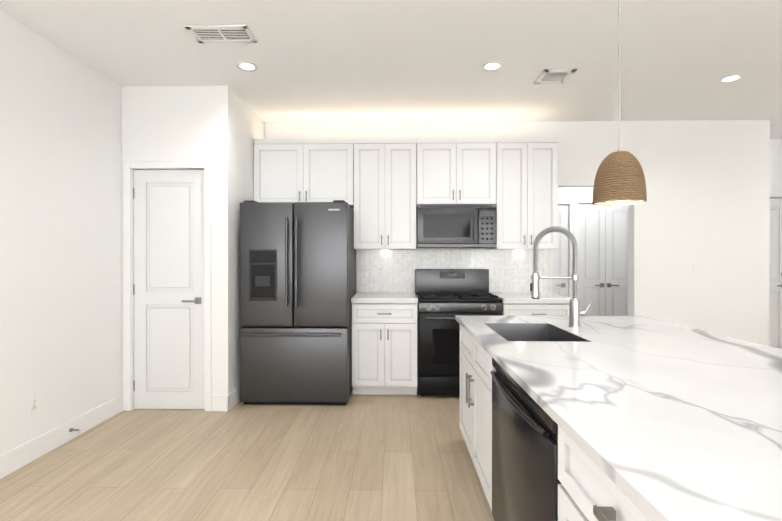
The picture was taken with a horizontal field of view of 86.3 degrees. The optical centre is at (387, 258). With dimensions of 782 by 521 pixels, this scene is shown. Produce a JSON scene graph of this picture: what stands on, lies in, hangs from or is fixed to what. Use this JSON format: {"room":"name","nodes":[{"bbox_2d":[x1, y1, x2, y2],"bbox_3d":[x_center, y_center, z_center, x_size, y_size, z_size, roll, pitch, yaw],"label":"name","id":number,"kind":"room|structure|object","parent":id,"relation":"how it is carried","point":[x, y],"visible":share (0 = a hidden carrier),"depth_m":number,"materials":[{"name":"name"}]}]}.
{"room":"kitchen","nodes":[
{"label":"kitchen","id":0,"kind":"room"},
{"bbox_2d":[0,10,121,454],"bbox_3d":[-2.383,-0.084,1.142,0.120,2.780,7.100,0,0,1],"label":"wall","id":1,"kind":"structure","parent":0,"point":[61,231],"depth_m":2.88,"materials":[{"name":"white paint"}]},
{"bbox_2d":[29,393,38,414],"bbox_3d":[-2.288,0.938,2.703,0.008,0.118,0.074,0,0,1],"label":"outlet","id":2,"kind":"object","parent":1,"relation":"attached to","point":[34,403],"visible":1,"depth_m":2.69,"materials":[{"name":"white plastic"}]},
{"bbox_2d":[0,394,122,478],"bbox_3d":[-2.326,1.238,0.589,0.014,0.140,5.990,0,0,1],"label":"baseboard","id":3,"kind":"structure","parent":1,"relation":"attached to","point":[19,457],"depth_m":2.86,"materials":[{"name":"paint"}]},
{"bbox_2d":[69,428,82,431],"bbox_3d":[-2.231,1.227,2.992,0.085,0.028,0.028,0,0,1],"label":"door stop","id":4,"kind":"object","parent":3,"relation":"attached to","point":[72,429],"visible":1,"depth_m":2.99,"materials":[{"name":"silver metal"}]},
{"bbox_2d":[122,86,131,409],"bbox_3d":[-2.235,-0.089,3.639,0.080,2.780,0.120,0,0,1],"label":"wall","id":5,"kind":"structure","parent":0,"point":[126,123],"depth_m":3.58,"materials":[{"name":"white paint"}]},
{"bbox_2d":[131,86,233,394],"bbox_3d":[-1.778,-0.089,3.631,0.835,2.780,0.120,0,0,1],"label":"wall","id":6,"kind":"structure","parent":0,"point":[219,127],"depth_m":3.57,"materials":[{"name":"white paint"}]},
{"bbox_2d":[124,161,211,411],"bbox_3d":[-1.879,0.234,3.605,0.751,2.133,0.136,0,0,1],"label":"door","id":7,"kind":"structure","parent":6,"relation":"attached to","point":[167,234],"depth_m":3.60,"materials":[{"name":"paint"}]},
{"bbox_2d":[211,395,229,411],"bbox_3d":[-1.425,1.231,3.560,0.154,0.140,0.014,0,0,1],"label":"baseboard","id":8,"kind":"structure","parent":6,"relation":"attached to","point":[219,403],"depth_m":3.55,"materials":[{"name":"paint"}]},
{"bbox_2d":[0,389,493,520],"bbox_3d":[1.572,1.355,1.620,8.010,0.100,8.440,0,0,1],"label":"floor","id":9,"kind":"structure","parent":0,"point":[375,457],"depth_m":2.59,"materials":[{"name":"brown wood"}]},
{"bbox_2d":[240,200,355,404],"bbox_3d":[-0.820,0.391,4.052,0.955,1.818,0.924,0,0,1],"label":"refrigerator","id":10,"kind":"object","parent":9,"relation":"on","point":[297,276],"visible":1,"depth_m":3.66,"materials":[{"name":"grey metal"}]},
{"bbox_2d":[351,292,417,394],"bbox_3d":[-0.022,0.832,4.200,0.624,0.935,0.648,0,0,1],"label":"base cabinet","id":11,"kind":"object","parent":9,"relation":"on","point":[384,342],"visible":1,"depth_m":3.92,"materials":[{"name":"white wood"}]},
{"bbox_2d":[415,269,502,395],"bbox_3d":[0.685,0.704,4.154,0.784,1.190,0.700,0,0,1],"label":"range","id":12,"kind":"object","parent":9,"relation":"on","point":[445,296],"visible":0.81,"depth_m":3.87,"materials":[{"name":"grey metal"}]},
{"bbox_2d":[491,293,570,315],"bbox_3d":[1.405,0.832,4.173,0.644,0.935,0.648,0,0,1],"label":"base cabinet","id":13,"kind":"object","parent":9,"relation":"on","point":[525,304],"visible":0.19,"depth_m":3.89,"materials":[{"name":"white wood"}]},
{"bbox_2d":[455,318,654,520],"bbox_3d":[0.866,0.875,1.543,0.848,0.860,2.920,0,0,1],"label":"kitchen island","id":14,"kind":"object","parent":9,"relation":"on","point":[528,465],"depth_m":1.46,"materials":[{"name":"white wood"}]},
{"bbox_2d":[491,358,560,520],"bbox_3d":[0.727,0.826,1.568,0.568,0.758,0.770,0,0,1],"label":"dishwasher","id":15,"kind":"object","parent":14,"relation":"in","point":[525,436],"depth_m":1.49,"materials":[{"name":"grey metal"}]},
{"bbox_2d":[455,315,781,520],"bbox_3d":[0.740,0.429,1.544,0.550,0.029,2.980,0,0,1],"label":"island countertop","id":16,"kind":"structure","parent":14,"relation":"on","point":[684,451],"depth_m":1.03,"materials":[{"name":"white stone"}]},
{"bbox_2d":[483,322,590,341],"bbox_3d":[0.821,0.534,2.388,0.420,0.238,0.590,0,0,1],"label":"sink","id":17,"kind":"object","parent":16,"relation":"in","point":[513,331],"depth_m":2.68,"materials":[{"name":"grey metal"}]},
{"bbox_2d":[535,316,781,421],"bbox_3d":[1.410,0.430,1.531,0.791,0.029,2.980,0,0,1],"label":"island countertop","id":18,"kind":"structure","parent":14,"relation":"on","point":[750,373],"depth_m":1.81,"materials":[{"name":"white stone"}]},
{"bbox_2d":[233,91,263,389],"bbox_3d":[-1.411,-0.090,4.119,0.120,2.780,0.870,0,0,1],"label":"wall","id":19,"kind":"structure","parent":0,"point":[248,125],"depth_m":3.82,"materials":[{"name":"white paint"}]},
{"bbox_2d":[228,386,239,411],"bbox_3d":[-1.345,1.230,4.054,0.014,0.140,1.004,0,0,1],"label":"baseboard","id":20,"kind":"structure","parent":19,"relation":"attached to","point":[235,397],"depth_m":3.67,"materials":[{"name":"paint"}]},
{"bbox_2d":[0,0,781,138],"bbox_3d":[1.572,-1.525,1.614,8.010,0.100,8.440,0,0,1],"label":"ceiling","id":21,"kind":"structure","parent":0,"point":[339,61],"depth_m":3.02,"materials":[{"name":"white paint"}]},
{"bbox_2d":[184,25,257,43],"bbox_3d":[-1.082,-1.471,2.734,0.400,0.010,0.210,0,0,1],"label":"ceiling vent","id":22,"kind":"object","parent":21,"relation":"in","point":[224,34],"visible":1,"depth_m":2.73,"materials":[{"name":"white plastic"}]},
{"bbox_2d":[236,62,257,71],"bbox_3d":[-1.077,-1.475,3.199,0.160,0.005,0.160,0,0,1],"label":"recessed light","id":23,"kind":"object","parent":21,"relation":"in","point":[248,66],"visible":1,"depth_m":3.20,"materials":[{"name":"white plastic"}]},
{"bbox_2d":[481,61,502,70],"bbox_3d":[0.801,-1.475,3.196,0.160,0.005,0.160,0,0,1],"label":"recessed light","id":24,"kind":"object","parent":21,"relation":"in","point":[492,66],"visible":1,"depth_m":3.20,"materials":[{"name":"white plastic"}]},
{"bbox_2d":[534,69,576,83],"bbox_3d":[1.350,-1.473,3.368,0.250,0.010,0.250,0,0,1],"label":"ceiling vent","id":25,"kind":"object","parent":21,"relation":"in","point":[548,76],"visible":1,"depth_m":3.36,"materials":[{"name":"white plastic"}]},
{"bbox_2d":[592,0,646,205],"bbox_3d":[1.145,-0.875,2.063,0.236,1.200,0.236,0,0,1],"label":"pendant light","id":26,"kind":"object","parent":21,"relation":"hanging from","point":[619,180],"visible":1,"depth_m":1.99,"materials":[{"name":"wicker"}]},
{"bbox_2d":[718,74,743,82],"bbox_3d":[2.811,-1.475,3.415,0.160,0.005,0.160,0,0,1],"label":"recessed light","id":27,"kind":"object","parent":21,"relation":"in","point":[731,78],"visible":1,"depth_m":3.41,"materials":[{"name":"white plastic"}]},
{"bbox_2d":[264,120,769,345],"bbox_3d":[1.308,-0.091,4.562,5.541,2.780,0.120,0,0,1],"label":"wall","id":28,"kind":"structure","parent":0,"point":[708,191],"depth_m":4.47,"materials":[{"name":"white paint"}]},
{"bbox_2d":[253,138,353,208],"bbox_3d":[-0.841,-0.874,4.342,1.004,0.665,0.388,0,0,1],"label":"upper cabinet","id":29,"kind":"object","parent":28,"relation":"attached to","point":[303,170],"visible":0.85,"depth_m":4.19,"materials":[{"name":"white wood"}]},
{"bbox_2d":[353,138,416,249],"bbox_3d":[-0.022,-0.653,4.327,0.630,1.105,0.388,0,0,1],"label":"upper cabinet","id":30,"kind":"object","parent":28,"relation":"attached to","point":[384,193],"visible":1,"depth_m":4.17,"materials":[{"name":"white wood"}]},
{"bbox_2d":[357,250,550,292],"bbox_3d":[0.714,0.134,4.510,2.095,0.470,0.008,0,0,1],"label":"backsplash","id":31,"kind":"structure","parent":28,"relation":"attached to","point":[400,266],"depth_m":4.51,"materials":[{"name":"tile"}]},
{"bbox_2d":[416,138,495,205],"bbox_3d":[0.689,-0.876,4.313,0.788,0.659,0.388,0,0,1],"label":"upper cabinet","id":32,"kind":"object","parent":28,"relation":"attached to","point":[455,170],"visible":0.9,"depth_m":4.16,"materials":[{"name":"white wood"}]},
{"bbox_2d":[416,204,496,247],"bbox_3d":[0.688,-0.329,4.284,0.782,0.427,0.448,0,0,1],"label":"microwave","id":33,"kind":"object","parent":32,"relation":"attached to","point":[456,225],"visible":0.98,"depth_m":4.11,"materials":[{"name":"grey metal"}]},
{"bbox_2d":[488,137,558,249],"bbox_3d":[1.391,-0.653,4.300,0.613,1.105,0.388,0,0,1],"label":"upper cabinet","id":34,"kind":"object","parent":28,"relation":"attached to","point":[527,188],"visible":0.98,"depth_m":4.14,"materials":[{"name":"white wood"}]},
{"bbox_2d":[551,184,635,315],"bbox_3d":[2.212,0.248,4.546,0.900,2.100,0.124,0,0,1],"label":"door frame","id":35,"kind":"structure","parent":28,"relation":"attached to","point":[631,251],"depth_m":4.51,"materials":[{"name":"paint"}]},
{"bbox_2d":[568,187,577,296],"bbox_3d":[2.546,-0.094,5.759,0.120,2.780,0.120,0,0,1],"label":"wall","id":36,"kind":"structure","parent":0,"point":[573,192],"depth_m":5.70,"materials":[{"name":"white paint"}]},
{"bbox_2d":[558,187,592,204],"bbox_3d":[2.551,-1.114,5.757,1.630,0.740,0.120,0,0,1],"label":"wall","id":37,"kind":"structure","parent":0,"point":[585,192],"depth_m":5.70,"materials":[{"name":"white paint"}]},
{"bbox_2d":[552,198,627,315],"bbox_3d":[2.552,0.236,5.708,1.745,2.120,0.093,0,0,1],"label":"double door","id":38,"kind":"structure","parent":37,"relation":"attached to","point":[601,234],"depth_m":5.71,"materials":[{"name":"paint"}]},
{"bbox_2d":[770,139,781,197],"bbox_3d":[4.576,-1.123,5.218,0.840,0.720,0.120,0,0,1],"label":"wall","id":39,"kind":"structure","parent":0,"point":[775,165],"depth_m":5.15,"materials":[{"name":"white paint"}]},
{"bbox_2d":[769,192,781,348],"bbox_3d":[4.575,0.236,5.197,0.964,2.122,0.128,0,0,1],"label":"door frame","id":40,"kind":"structure","parent":39,"relation":"attached to","point":[775,316],"depth_m":5.19,"materials":[{"name":"paint"}]}
]}

